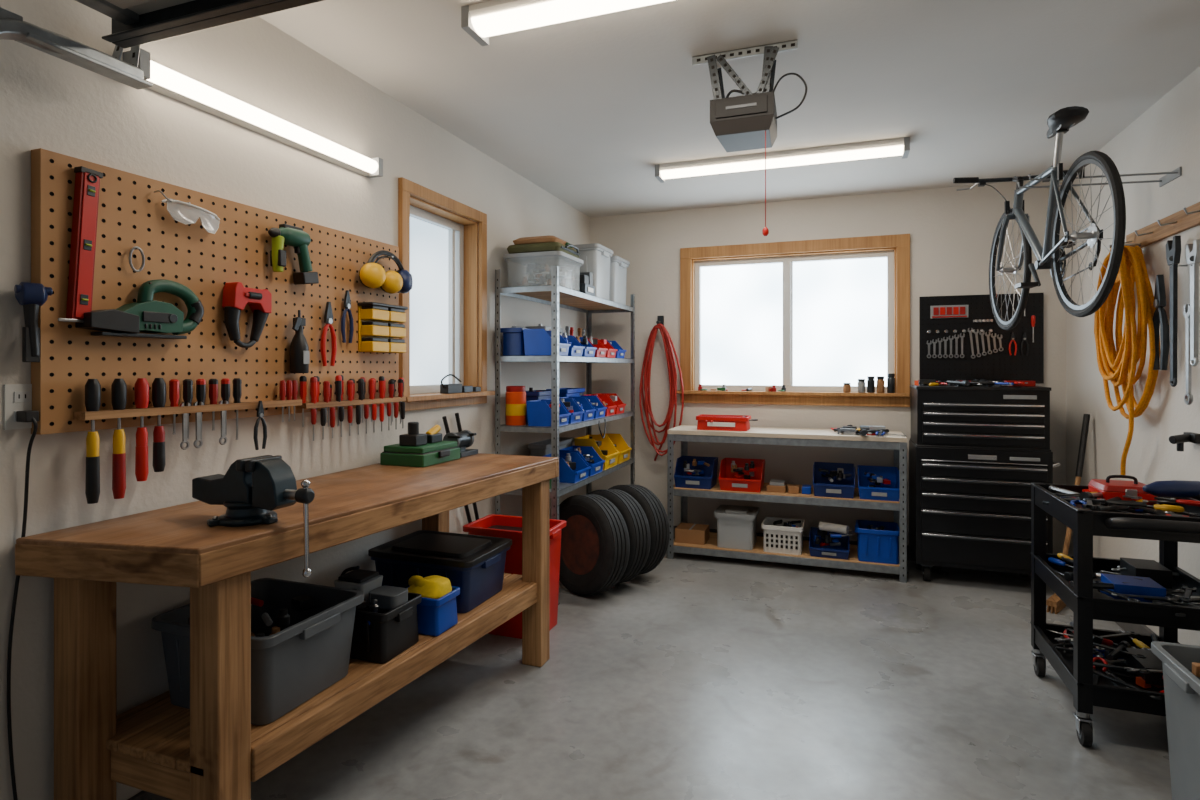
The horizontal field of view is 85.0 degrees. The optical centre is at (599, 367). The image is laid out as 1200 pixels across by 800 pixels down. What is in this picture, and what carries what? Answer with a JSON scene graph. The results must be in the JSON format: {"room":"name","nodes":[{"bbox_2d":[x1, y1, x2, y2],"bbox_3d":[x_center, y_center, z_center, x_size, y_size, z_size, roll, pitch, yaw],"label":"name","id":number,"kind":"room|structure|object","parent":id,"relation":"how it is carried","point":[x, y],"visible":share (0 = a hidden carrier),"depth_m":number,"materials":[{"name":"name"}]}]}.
{"room":"garage workshop","nodes":[
{"label":"garage workshop","id":0,"kind":"room"},
{"bbox_2d":[0,0,589,799],"bbox_3d":[-1.237,0.055,2.712,0.180,2.690,6.250,0,0,20],"label":"wall","id":1,"kind":"structure","parent":0,"point":[49,102],"depth_m":2.18,"materials":[{"name":"paint"}]},
{"bbox_2d":[4,384,31,429],"bbox_3d":[-1.504,0.100,1.702,0.010,0.116,0.072,0,0,20],"label":"wall outlet","id":2,"kind":"object","parent":1,"relation":"attached to","point":[17,397],"visible":0.8,"depth_m":1.69,"materials":[{"name":"white plastic"}]},
{"bbox_2d":[7,410,38,799],"bbox_3d":[-1.476,0.753,1.685,0.055,1.283,0.059,0,0,20],"label":"power cord","id":3,"kind":"object","parent":1,"relation":"attached to","point":[21,416],"visible":0.94,"depth_m":1.68,"materials":[{"name":"black plastic"}]},
{"bbox_2d":[128,790,171,799],"bbox_3d":[-1.143,1.345,2.678,0.020,0.110,6.250,0,0,20],"label":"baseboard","id":4,"kind":"structure","parent":1,"relation":"attached to","point":[143,795],"depth_m":2.00,"materials":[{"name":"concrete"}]},
{"bbox_2d":[31,148,398,434],"bbox_3d":[-1.226,-0.200,2.414,0.040,0.748,1.483,0,0,20],"label":"pegboard","id":5,"kind":"object","parent":1,"relation":"attached to","point":[130,213],"visible":0.66,"depth_m":2.08,"materials":[{"name":"brown wood"}]},
{"bbox_2d":[14,282,52,361],"bbox_3d":[-1.469,-0.117,1.694,0.072,0.205,0.073,0,0,37],"label":"gun","id":6,"kind":"object","parent":5,"relation":"hanging from","point":[31,296],"visible":1,"depth_m":1.68,"materials":[{"name":"blue plastic"}]},
{"bbox_2d":[66,166,102,318],"bbox_3d":[-1.407,-0.335,1.791,0.037,0.422,0.077,0,0,20],"label":"spirit level","id":7,"kind":"object","parent":5,"relation":"hanging from","point":[87,181],"visible":0.96,"depth_m":1.78,"materials":[{"name":"red paint"}]},
{"bbox_2d":[58,279,203,338],"bbox_3d":[-1.350,-0.179,1.914,0.070,0.179,0.413,0,0,20],"label":"saw","id":8,"kind":"object","parent":5,"relation":"hanging from","point":[148,315],"visible":0.98,"depth_m":1.93,"materials":[{"name":"green plastic"}]},
{"bbox_2d":[154,190,219,233],"bbox_3d":[-1.296,-0.487,2.080,0.054,0.101,0.220,0,0,20],"label":"safety glasses","id":9,"kind":"object","parent":5,"relation":"attached to","point":[161,192],"visible":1,"depth_m":2.06,"materials":[{"name":"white plastic"}]},
{"bbox_2d":[73,378,301,503],"bbox_3d":[-1.273,0.201,2.129,0.067,0.341,0.760,0,0,20],"label":"rack","id":10,"kind":"object","parent":5,"relation":"attached to","point":[289,389],"visible":1,"depth_m":1.96,"materials":[{"name":"red plastic"}]},
{"bbox_2d":[222,282,271,347],"bbox_3d":[-1.218,-0.179,2.270,0.070,0.221,0.166,0,0,20],"label":"clamp","id":11,"kind":"object","parent":5,"relation":"attached to","point":[236,296],"visible":1,"depth_m":2.23,"materials":[{"name":"red plastic"}]},
{"bbox_2d":[268,224,318,284],"bbox_3d":[-1.152,-0.424,2.453,0.068,0.212,0.212,0,0,20],"label":"cordless drill","id":12,"kind":"object","parent":5,"relation":"attached to","point":[286,234],"visible":1,"depth_m":2.44,"materials":[{"name":"green plastic"}]},
{"bbox_2d":[290,310,308,372],"bbox_3d":[-1.139,-0.100,2.483,0.065,0.240,0.070,0,0,-36],"label":"bottle","id":13,"kind":"object","parent":5,"relation":"hanging from","point":[299,348],"visible":1,"depth_m":2.46,"materials":[{"name":"black plastic"}]},
{"bbox_2d":[320,302,336,365],"bbox_3d":[-1.098,-0.137,2.650,0.021,0.261,0.082,0,0,20],"label":"pliers","id":14,"kind":"object","parent":5,"relation":"hanging from","point":[328,316],"visible":1,"depth_m":2.64,"materials":[{"name":"metal"}]},
{"bbox_2d":[341,290,353,342],"bbox_3d":[-1.061,-0.215,2.751,0.018,0.221,0.069,0,0,20],"label":"pliers","id":15,"kind":"object","parent":5,"relation":"hanging from","point":[347,302],"visible":1,"depth_m":2.74,"materials":[{"name":"metal"}]},
{"bbox_2d":[296,375,405,440],"bbox_3d":[-1.027,0.154,2.796,0.072,0.251,0.629,0,0,20],"label":"rack","id":16,"kind":"object","parent":5,"relation":"attached to","point":[339,379],"visible":1,"depth_m":2.72,"materials":[{"name":"red plastic"}]},
{"bbox_2d":[358,302,407,352],"bbox_3d":[-0.970,-0.177,2.939,0.080,0.214,0.250,0,0,20],"label":"organizer","id":17,"kind":"object","parent":5,"relation":"attached to","point":[378,329],"visible":1,"depth_m":2.88,"materials":[{"name":"yellow plastic"}]},
{"bbox_2d":[359,250,412,293],"bbox_3d":[-0.950,-0.430,2.935,0.113,0.192,0.318,0,0,20],"label":"ear muffs","id":18,"kind":"object","parent":5,"relation":"hanging from","point":[371,275],"visible":1,"depth_m":2.89,"materials":[{"name":"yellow plastic"}]},
{"bbox_2d":[123,48,382,177],"bbox_3d":[-1.198,-0.900,2.447,0.075,0.078,1.090,0,0,20],"label":"fluorescent light","id":19,"kind":"object","parent":1,"relation":"attached to","point":[168,82],"visible":0.8,"depth_m":2.30,"materials":[{"name":"white plastic"}]},
{"bbox_2d":[398,177,494,410],"bbox_3d":[-0.875,-0.355,3.559,0.220,1.130,0.850,0,0,20],"label":"window","id":20,"kind":"structure","parent":1,"relation":"in","point":[445,324],"depth_m":3.70,"materials":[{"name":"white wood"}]},
{"bbox_2d":[440,374,480,393],"bbox_3d":[-0.772,0.084,3.610,0.060,0.104,0.404,0,0,20],"label":"adapter","id":21,"kind":"object","parent":20,"relation":"on","point":[444,388],"visible":1,"depth_m":3.52,"materials":[{"name":"black plastic"}]},
{"bbox_2d":[251,551,1171,799],"bbox_3d":[0.246,1.450,1.480,3.850,0.100,7.950,0,0,20],"label":"floor","id":22,"kind":"structure","parent":0,"point":[692,676],"depth_m":2.66,"materials":[{"name":"concrete"}]},
{"bbox_2d":[15,453,558,799],"bbox_3d":[-0.849,0.917,2.433,0.702,0.965,1.874,0,0,20],"label":"workbench","id":23,"kind":"object","parent":22,"relation":"on","point":[211,749],"visible":0.79,"depth_m":1.76,"materials":[{"name":"brown wood"}]},
{"bbox_2d":[192,455,314,577],"bbox_3d":[-0.977,0.413,1.856,0.400,0.321,0.183,0,0,20],"label":"bench vise","id":24,"kind":"object","parent":23,"relation":"on","point":[251,488],"visible":1,"depth_m":1.81,"materials":[{"name":"metal"}]},
{"bbox_2d":[151,578,363,724],"bbox_3d":[-1.059,0.865,2.061,0.474,0.280,0.420,0,0,20],"label":"storage tote","id":25,"kind":"object","parent":23,"relation":"on","point":[302,633],"visible":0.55,"depth_m":1.96,"materials":[{"name":"grey plastic"}]},
{"bbox_2d":[334,566,420,663],"bbox_3d":[-0.831,0.863,2.367,0.314,0.285,0.235,0,0,20],"label":"storage bin","id":26,"kind":"object","parent":23,"relation":"on","point":[386,622],"visible":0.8,"depth_m":2.29,"materials":[{"name":"black plastic"}]},
{"bbox_2d":[380,422,459,467],"bbox_3d":[-0.820,0.340,3.033,0.245,0.190,0.300,0,0,20],"label":"tool case","id":27,"kind":"object","parent":23,"relation":"on","point":[414,448],"visible":1,"depth_m":2.93,"materials":[{"name":"green plastic"}]},
{"bbox_2d":[407,575,459,635],"bbox_3d":[-0.669,0.906,2.547,0.200,0.197,0.160,0,0,20],"label":"bin","id":28,"kind":"object","parent":23,"relation":"on","point":[437,609],"visible":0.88,"depth_m":2.49,"materials":[{"name":"blue plastic"}]},
{"bbox_2d":[368,530,511,612],"bbox_3d":[-0.699,0.890,2.904,0.514,0.230,0.392,0,0,20],"label":"storage tote","id":29,"kind":"object","parent":23,"relation":"on","point":[475,564],"visible":0.86,"depth_m":2.78,"materials":[{"name":"blue plastic"}]},
{"bbox_2d":[443,430,477,457],"bbox_3d":[-0.705,0.375,3.268,0.130,0.120,0.160,0,0,20],"label":"grinder","id":30,"kind":"object","parent":23,"relation":"on","point":[465,438],"visible":0.73,"depth_m":3.25,"materials":[{"name":"metal"}]},
{"bbox_2d":[463,514,565,638],"bbox_3d":[-0.457,1.120,3.540,0.494,0.560,0.320,0,0,20],"label":"storage bin","id":31,"kind":"object","parent":22,"relation":"on","point":[493,525],"visible":0.45,"depth_m":3.46,"materials":[{"name":"plastic"}]},
{"bbox_2d":[495,266,634,604],"bbox_3d":[-0.178,0.400,4.657,0.412,2.000,1.572,0,0,20],"label":"shelving unit","id":32,"kind":"object","parent":22,"relation":"on","point":[557,296],"visible":0.68,"depth_m":3.99,"materials":[{"name":"metal"}]},
{"bbox_2d":[500,326,528,355],"bbox_3d":[-0.503,-0.167,4.099,0.150,0.183,0.240,0,0,20],"label":"bin","id":33,"kind":"object","parent":32,"relation":"on","point":[513,338],"visible":0.68,"depth_m":4.00,"materials":[{"name":"blue plastic"}]},
{"bbox_2d":[505,386,525,425],"bbox_3d":[-0.519,0.231,4.041,0.126,0.239,0.126,0,0,20],"label":"canister","id":34,"kind":"object","parent":32,"relation":"on","point":[515,406],"visible":1,"depth_m":3.99,"materials":[{"name":"orange plastic"}]},
{"bbox_2d":[525,387,550,422],"bbox_3d":[-0.415,0.238,4.312,0.170,0.224,0.300,0,0,20],"label":"bin","id":35,"kind":"object","parent":32,"relation":"on","point":[531,394],"visible":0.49,"depth_m":4.19,"materials":[{"name":"blue plastic"}]},
{"bbox_2d":[503,251,582,286],"bbox_3d":[-0.354,-0.600,4.173,0.392,0.220,0.412,0,0,20],"label":"storage box","id":36,"kind":"object","parent":32,"relation":"on","point":[534,261],"visible":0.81,"depth_m":4.09,"materials":[{"name":"white plastic"}]},
{"bbox_2d":[507,236,579,257],"bbox_3d":[-0.341,-0.761,4.168,0.386,0.100,0.379,0,0,20],"label":"tool bag","id":37,"kind":"object","parent":36,"relation":"on","point":[538,243],"visible":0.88,"depth_m":4.01,"materials":[{"name":"green fabric"}]},
{"bbox_2d":[523,329,570,355],"bbox_3d":[-0.323,-0.155,4.012,0.229,0.160,0.200,0,0,20],"label":"bin","id":38,"kind":"object","parent":32,"relation":"on","point":[536,341],"visible":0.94,"depth_m":3.94,"materials":[{"name":"blue plastic"}]},
{"bbox_2d":[527,400,570,426],"bbox_3d":[-0.312,0.275,4.014,0.209,0.150,0.200,0,0,20],"label":"bin","id":39,"kind":"object","parent":32,"relation":"on","point":[538,411],"visible":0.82,"depth_m":3.94,"materials":[{"name":"blue plastic"}]},
{"bbox_2d":[528,437,573,456],"bbox_3d":[-0.335,0.620,4.591,0.140,0.220,0.500,0,0,20],"label":"bin","id":40,"kind":"object","parent":32,"relation":"on","point":[541,448],"visible":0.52,"depth_m":4.41,"materials":[{"name":"grey plastic"}]},
{"bbox_2d":[542,398,583,423],"bbox_3d":[-0.235,0.275,4.225,0.209,0.150,0.200,0,0,20],"label":"bin","id":41,"kind":"object","parent":32,"relation":"on","point":[569,404],"visible":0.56,"depth_m":4.21,"materials":[{"name":"blue plastic"}]},
{"bbox_2d":[541,452,590,482],"bbox_3d":[-0.220,0.649,4.294,0.249,0.162,0.260,0,0,20],"label":"bin","id":42,"kind":"object","parent":32,"relation":"on","point":[572,468],"visible":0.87,"depth_m":4.26,"materials":[{"name":"blue plastic"}]},
{"bbox_2d":[562,333,584,355],"bbox_3d":[-0.241,-0.151,4.238,0.229,0.153,0.200,0,0,20],"label":"bin","id":43,"kind":"object","parent":32,"relation":"on","point":[575,349],"visible":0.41,"depth_m":4.22,"materials":[{"name":"blue plastic"}]},
{"bbox_2d":[561,397,595,420],"bbox_3d":[-0.158,0.275,4.436,0.209,0.150,0.200,0,0,20],"label":"bin","id":44,"kind":"object","parent":32,"relation":"on","point":[583,404],"visible":0.3,"depth_m":4.48,"materials":[{"name":"blue plastic"}]},
{"bbox_2d":[559,446,604,475],"bbox_3d":[-0.124,0.643,4.557,0.249,0.175,0.260,0,0,20],"label":"bin","id":45,"kind":"object","parent":32,"relation":"on","point":[588,454],"visible":0.49,"depth_m":4.61,"materials":[{"name":"blue plastic"}]},
{"bbox_2d":[569,272,594,295],"bbox_3d":[-0.120,-0.570,4.428,0.126,0.160,0.180,0,0,20],"label":"charger","id":46,"kind":"object","parent":32,"relation":"on","point":[583,282],"visible":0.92,"depth_m":4.36,"materials":[{"name":"plastic"}]},
{"bbox_2d":[573,336,596,356],"bbox_3d":[-0.162,-0.147,4.454,0.229,0.145,0.200,0,0,20],"label":"bin","id":47,"kind":"object","parent":32,"relation":"on","point":[589,350],"visible":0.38,"depth_m":4.44,"materials":[{"name":"blue plastic"}]},
{"bbox_2d":[559,243,612,299],"bbox_3d":[-0.133,-0.680,4.752,0.384,0.380,0.352,0,0,20],"label":"storage box","id":48,"kind":"object","parent":32,"relation":"on","point":[595,257],"visible":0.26,"depth_m":4.60,"materials":[{"name":"grey plastic"}]},
{"bbox_2d":[570,395,606,418],"bbox_3d":[-0.081,0.275,4.648,0.209,0.150,0.200,0,0,20],"label":"bin","id":49,"kind":"object","parent":32,"relation":"on","point":[594,401],"visible":0.28,"depth_m":4.67,"materials":[{"name":"blue plastic"}]},
{"bbox_2d":[574,434,619,469],"bbox_3d":[-0.018,0.620,4.849,0.249,0.220,0.300,0,0,20],"label":"bin","id":50,"kind":"object","parent":32,"relation":"on","point":[604,448],"visible":0.58,"depth_m":4.86,"materials":[{"name":"yellow plastic"}]},
{"bbox_2d":[585,394,616,415],"bbox_3d":[-0.004,0.275,4.859,0.209,0.151,0.200,0,0,20],"label":"bin","id":51,"kind":"object","parent":32,"relation":"on","point":[604,399],"visible":0.42,"depth_m":4.90,"materials":[{"name":"red plastic"}]},
{"bbox_2d":[598,433,631,463],"bbox_3d":[0.091,0.630,5.149,0.249,0.200,0.280,0,0,20],"label":"bin","id":52,"kind":"object","parent":32,"relation":"on","point":[617,440],"visible":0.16,"depth_m":5.25,"materials":[{"name":"yellow plastic"}]},
{"bbox_2d":[609,256,629,304],"bbox_3d":[0.004,-0.670,5.128,0.384,0.360,0.352,0,0,20],"label":"storage box","id":53,"kind":"object","parent":32,"relation":"on","point":[618,265],"visible":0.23,"depth_m":5.00,"materials":[{"name":"grey plastic"}]},
{"bbox_2d":[559,494,629,594],"bbox_3d":[-0.080,1.096,4.094,0.601,0.609,0.238,0,0,44],"label":"tire","id":54,"kind":"object","parent":22,"relation":"on","point":[595,541],"visible":0.91,"depth_m":3.97,"materials":[{"name":"rubber"}]},
{"bbox_2d":[587,489,650,583],"bbox_3d":[0.060,1.096,4.272,0.601,0.609,0.238,0,0,44],"label":"tire","id":55,"kind":"object","parent":22,"relation":"on","point":[635,518],"visible":0.34,"depth_m":4.09,"materials":[{"name":"rubber"}]},
{"bbox_2d":[609,484,669,574],"bbox_3d":[0.199,1.096,4.450,0.601,0.609,0.238,0,0,44],"label":"tire","id":56,"kind":"object","parent":22,"relation":"on","point":[655,512],"visible":0.37,"depth_m":4.27,"materials":[{"name":"rubber"}]},
{"bbox_2d":[667,425,906,582],"bbox_3d":[1.329,0.927,4.762,1.600,0.945,0.481,0,0,20],"label":"shelving","id":57,"kind":"object","parent":22,"relation":"on","point":[685,434],"visible":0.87,"depth_m":4.57,"materials":[{"name":"metal"}]},
{"bbox_2d":[675,523,708,544],"bbox_3d":[0.694,1.242,4.919,0.220,0.106,0.200,0,0,20],"label":"cardboard box","id":58,"kind":"object","parent":57,"relation":"on","point":[689,533],"visible":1,"depth_m":4.84,"materials":[{"name":"brown cardboard"}]},
{"bbox_2d":[674,456,717,488],"bbox_3d":[0.721,0.780,4.905,0.280,0.200,0.289,0,0,20],"label":"bin","id":59,"kind":"object","parent":57,"relation":"on","point":[697,472],"visible":1,"depth_m":4.90,"materials":[{"name":"blue plastic"}]},
{"bbox_2d":[696,414,757,430],"bbox_3d":[0.945,0.405,4.842,0.444,0.100,0.302,0,0,20],"label":"toolbox","id":60,"kind":"object","parent":57,"relation":"on","point":[705,421],"visible":1,"depth_m":4.76,"materials":[{"name":"red plastic"}]},
{"bbox_2d":[714,504,758,549],"bbox_3d":[1.008,1.165,4.816,0.292,0.260,0.312,0,0,20],"label":"storage box","id":61,"kind":"object","parent":57,"relation":"in","point":[736,525],"visible":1,"depth_m":4.70,"materials":[{"name":"grey plastic"}]},
{"bbox_2d":[719,458,764,492],"bbox_3d":[1.040,0.780,4.788,0.300,0.200,0.289,0,0,20],"label":"bin","id":62,"kind":"object","parent":57,"relation":"on","point":[736,474],"visible":1,"depth_m":4.79,"materials":[{"name":"red plastic"}]},
{"bbox_2d":[762,517,804,554],"bbox_3d":[1.315,1.192,4.694,0.280,0.206,0.280,0,0,20],"label":"plastic basket","id":63,"kind":"object","parent":57,"relation":"on","point":[781,535],"visible":1,"depth_m":4.58,"materials":[{"name":"white plastic"}]},
{"bbox_2d":[767,480,810,493],"bbox_3d":[1.347,0.845,4.666,0.300,0.070,0.150,0,0,20],"label":"boxes","id":64,"kind":"object","parent":57,"relation":"on","point":[780,486],"visible":1,"depth_m":4.62,"materials":[{"name":"cardboard"}]},
{"bbox_2d":[809,527,848,559],"bbox_3d":[1.604,1.223,4.583,0.260,0.144,0.289,0,0,20],"label":"bin","id":65,"kind":"object","parent":57,"relation":"on","point":[821,544],"visible":0.81,"depth_m":4.55,"materials":[{"name":"blue plastic"}]},
{"bbox_2d":[819,522,852,537],"bbox_3d":[1.625,1.123,4.525,0.234,0.077,0.132,0,0,38],"label":"paint roller","id":66,"kind":"object","parent":65,"relation":"on","point":[844,529],"visible":1,"depth_m":4.53,"materials":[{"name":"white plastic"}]},
{"bbox_2d":[813,462,854,498],"bbox_3d":[1.633,0.780,4.573,0.270,0.200,0.289,0,0,20],"label":"bin","id":67,"kind":"object","parent":57,"relation":"on","point":[830,479],"visible":1,"depth_m":4.57,"materials":[{"name":"blue plastic"}]},
{"bbox_2d":[831,425,905,436],"bbox_3d":[1.811,0.431,4.503,0.377,0.069,0.446,0,0,-12],"label":"tools","id":68,"kind":"object","parent":57,"relation":"on","point":[849,429],"visible":1,"depth_m":4.46,"materials":[{"name":"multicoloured metal"}]},
{"bbox_2d":[855,520,898,564],"bbox_3d":[1.894,1.184,4.472,0.284,0.222,0.293,0,0,20],"label":"bin","id":69,"kind":"object","parent":57,"relation":"on","point":[877,541],"visible":1,"depth_m":4.36,"materials":[{"name":"blue plastic"}]},
{"bbox_2d":[857,465,898,500],"bbox_3d":[1.900,0.785,4.476,0.260,0.190,0.289,0,0,20],"label":"bin","id":70,"kind":"object","parent":57,"relation":"on","point":[874,482],"visible":0.98,"depth_m":4.47,"materials":[{"name":"blue plastic"}]},
{"bbox_2d":[909,385,1059,580],"bbox_3d":[2.518,0.760,4.328,0.821,1.280,0.473,0,0,20],"label":"tool chest","id":71,"kind":"object","parent":22,"relation":"on","point":[976,453],"visible":0.88,"depth_m":4.15,"materials":[{"name":"black metal"}]},
{"bbox_2d":[915,379,1039,386],"bbox_3d":[2.484,0.099,4.326,0.736,0.046,0.411,0,0,27],"label":"tools","id":72,"kind":"object","parent":71,"relation":"on","point":[982,382],"visible":1,"depth_m":4.23,"materials":[{"name":"multicoloured metal"}]},
{"bbox_2d":[1046,414,1089,613],"bbox_3d":[2.752,0.839,3.866,0.444,1.125,0.082,0,0,-32],"label":"push broom","id":73,"kind":"object","parent":22,"relation":"on","point":[1055,604],"visible":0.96,"depth_m":3.90,"materials":[{"name":"black plastic"}]},
{"bbox_2d":[1030,482,1199,746],"bbox_3d":[2.116,0.964,2.597,0.532,0.872,0.726,0,0,20],"label":"tool cart","id":74,"kind":"object","parent":22,"relation":"on","point":[1075,669],"visible":0.75,"depth_m":2.44,"materials":[{"name":"metal"}]},
{"bbox_2d":[1046,621,1163,699],"bbox_3d":[2.143,1.175,2.639,0.493,0.098,0.668,0,0,20],"label":"tools","id":75,"kind":"object","parent":74,"relation":"on","point":[1139,660],"visible":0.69,"depth_m":2.62,"materials":[{"name":"metal"}]},
{"bbox_2d":[1043,486,1199,516],"bbox_3d":[2.135,0.557,2.647,0.552,0.100,0.660,0,0,20],"label":"tools","id":76,"kind":"object","parent":74,"relation":"on","point":[1087,499],"visible":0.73,"depth_m":2.59,"materials":[{"name":"multicoloured metal"}]},
{"bbox_2d":[1088,475,1156,508],"bbox_3d":[2.214,0.521,2.778,0.190,0.135,0.195,0,0,20],"label":"toolbox","id":77,"kind":"object","parent":74,"relation":"on","point":[1109,488],"visible":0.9,"depth_m":2.73,"materials":[{"name":"red plastic"}]},
{"bbox_2d":[1048,553,1199,616],"bbox_3d":[2.123,0.858,2.620,0.520,0.095,0.612,0,0,20],"label":"tools","id":78,"kind":"object","parent":74,"relation":"on","point":[1138,580],"visible":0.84,"depth_m":2.54,"materials":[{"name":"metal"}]},
{"bbox_2d":[1151,641,1199,799],"bbox_3d":[1.901,1.137,1.862,0.434,0.526,0.400,0,0,20],"label":"waste bin","id":79,"kind":"object","parent":22,"relation":"on","point":[1180,662],"visible":1,"depth_m":1.97,"materials":[{"name":"plastic"}]},
{"bbox_2d":[258,0,1199,217],"bbox_3d":[0.503,-1.340,2.185,3.850,0.100,6.450,0,0,20],"label":"ceiling","id":80,"kind":"structure","parent":0,"point":[585,110],"depth_m":2.92,"materials":[{"name":"paint"}]},
{"bbox_2d":[0,7,151,88],"bbox_3d":[-1.716,0.057,0.854,0.189,2.686,2.232,0,0,20],"label":"door track","id":81,"kind":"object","parent":80,"relation":"attached to","point":[12,25],"depth_m":1.67,"materials":[{"name":"silver metal"}]},
{"bbox_2d":[75,0,323,48],"bbox_3d":[-0.208,-0.900,0.217,3.060,0.090,2.165,0,0,20],"label":"garage door","id":82,"kind":"structure","parent":81,"relation":"attached to","point":[134,22],"depth_m":1.63,"materials":[{"name":"metal"}]},
{"bbox_2d":[461,0,672,45],"bbox_3d":[0.220,-1.252,2.155,1.470,0.075,0.146,0,0,20],"label":"fluorescent light","id":83,"kind":"object","parent":80,"relation":"attached to","point":[483,20],"visible":1,"depth_m":2.29,"materials":[{"name":"white plastic"}]},
{"bbox_2d":[692,40,806,235],"bbox_3d":[0.617,-0.905,2.697,0.454,0.769,0.269,0,0,20],"label":"garage door opener","id":84,"kind":"object","parent":80,"relation":"attached to","point":[748,121],"visible":1,"depth_m":2.62,"materials":[{"name":"metal"}]},
{"bbox_2d":[655,137,909,182],"bbox_3d":[1.064,-1.252,3.976,1.470,0.075,0.146,0,0,20],"label":"fluorescent light","id":85,"kind":"object","parent":80,"relation":"attached to","point":[899,146],"visible":1,"depth_m":3.90,"materials":[{"name":"white plastic"}]},
{"bbox_2d":[590,180,1065,553],"bbox_3d":[1.568,0.055,5.112,3.850,2.690,0.180,0,0,20],"label":"wall","id":86,"kind":"structure","parent":0,"point":[951,231],"depth_m":5.02,"materials":[{"name":"paint"}]},
{"bbox_2d":[639,316,683,460],"bbox_3d":[0.508,0.167,5.343,0.374,1.193,0.109,0,0,20],"label":"garden hose","id":87,"kind":"object","parent":86,"relation":"hanging from","point":[667,341],"visible":0.98,"depth_m":5.32,"materials":[{"name":"red rubber"}]},
{"bbox_2d":[677,234,909,406],"bbox_3d":[1.456,-0.345,5.081,1.716,1.256,0.195,0,0,20],"label":"window","id":88,"kind":"structure","parent":86,"relation":"in","point":[805,326],"depth_m":5.10,"materials":[{"name":"white glass"}]},
{"bbox_2d":[843,373,894,392],"bbox_3d":[1.979,0.111,4.824,0.354,0.141,0.054,0,0,20],"label":"glass jars","id":89,"kind":"object","parent":88,"relation":"on","point":[880,379],"visible":1,"depth_m":4.79,"materials":[{"name":"glass"}]},
{"bbox_2d":[919,293,1043,382],"bbox_3d":[2.668,-0.205,4.603,0.763,0.618,0.020,0,0,20],"label":"pegboard","id":90,"kind":"object","parent":86,"relation":"attached to","point":[1001,365],"visible":0.88,"depth_m":4.59,"materials":[{"name":"black metal"}]},
{"bbox_2d":[930,305,967,317],"bbox_3d":[2.480,-0.400,4.651,0.240,0.090,0.017,0,0,20],"label":"label","id":91,"kind":"object","parent":90,"relation":"attached to","point":[945,311],"visible":1,"depth_m":4.64,"materials":[{"name":"red plastic"}]},
{"bbox_2d":[1066,66,1199,645],"bbox_3d":[2.174,0.055,1.470,0.180,2.690,6.250,0,0,20],"label":"wall","id":92,"kind":"structure","parent":0,"point":[1166,137],"depth_m":3.30,"materials":[{"name":"paint"}]},
{"bbox_2d":[1018,167,1181,187],"bbox_3d":[2.366,-0.902,3.139,0.598,0.075,0.200,0,0,20],"label":"hanger","id":93,"kind":"object","parent":92,"relation":"attached to","point":[1170,176],"visible":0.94,"depth_m":3.09,"materials":[{"name":"grey metal"}]},
{"bbox_2d":[953,106,1125,329],"bbox_3d":[2.110,-0.669,3.179,0.602,0.919,1.648,0,0,20],"label":"bicycle","id":94,"kind":"object","parent":93,"relation":"hanging from","point":[1049,256],"visible":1,"depth_m":2.93,"materials":[{"name":"metal"}]},
{"bbox_2d":[1115,622,1157,635],"bbox_3d":[2.080,1.345,1.504,0.020,0.110,6.250,0,0,20],"label":"baseboard","id":95,"kind":"structure","parent":92,"relation":"attached to","point":[1137,628],"depth_m":3.34,"materials":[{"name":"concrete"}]},
{"bbox_2d":[1153,275,1169,369],"bbox_3d":[2.595,-0.211,3.036,0.035,0.442,0.138,0,0,20],"label":"pliers","id":96,"kind":"object","parent":92,"relation":"hanging from","point":[1160,319],"visible":0.98,"depth_m":3.01,"materials":[{"name":"metal"}]},
{"bbox_2d":[1124,202,1199,247],"bbox_3d":[2.395,-0.655,2.480,0.093,0.090,2.100,0,0,20],"label":"hanging rail","id":97,"kind":"object","parent":92,"relation":"attached to","point":[1185,219],"visible":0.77,"depth_m":3.01,"materials":[{"name":"brown wood"}]},
{"bbox_2d":[1094,243,1159,474],"bbox_3d":[2.664,-0.033,3.311,0.156,1.192,0.530,0,0,20],"label":"air hose","id":98,"kind":"object","parent":97,"relation":"hanging from","point":[1117,365],"visible":0.81,"depth_m":3.21,"materials":[{"name":"rubber"}]},
{"bbox_2d":[1166,236,1187,386],"bbox_3d":[2.558,-0.248,2.902,0.072,0.664,0.095,0,0,20],"label":"wrench","id":99,"kind":"object","parent":92,"relation":"attached to","point":[1173,247],"visible":1,"depth_m":2.89,"materials":[{"name":"metal"}]},
{"bbox_2d":[1169,432,1199,450],"bbox_3d":[2.516,0.320,2.830,0.106,0.080,0.100,0,0,20],"label":"air nozzle","id":100,"kind":"object","parent":92,"relation":"attached to","point":[1191,437],"visible":1,"depth_m":2.81,"materials":[{"name":"black plastic"}]},
{"bbox_2d":[1183,304,1192,404],"bbox_3d":[2.522,-0.058,2.807,0.014,0.433,0.058,0,0,20],"label":"wrench","id":101,"kind":"object","parent":92,"relation":"hanging from","point":[1188,397],"visible":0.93,"depth_m":2.80,"materials":[{"name":"metal"}]},
{"bbox_2d":[1185,239,1199,366],"bbox_3d":[2.497,-0.268,2.733,0.072,0.524,0.095,0,0,20],"label":"wrench","id":102,"kind":"object","parent":92,"relation":"attached to","point":[1192,250],"visible":1,"depth_m":2.72,"materials":[{"name":"metal"}]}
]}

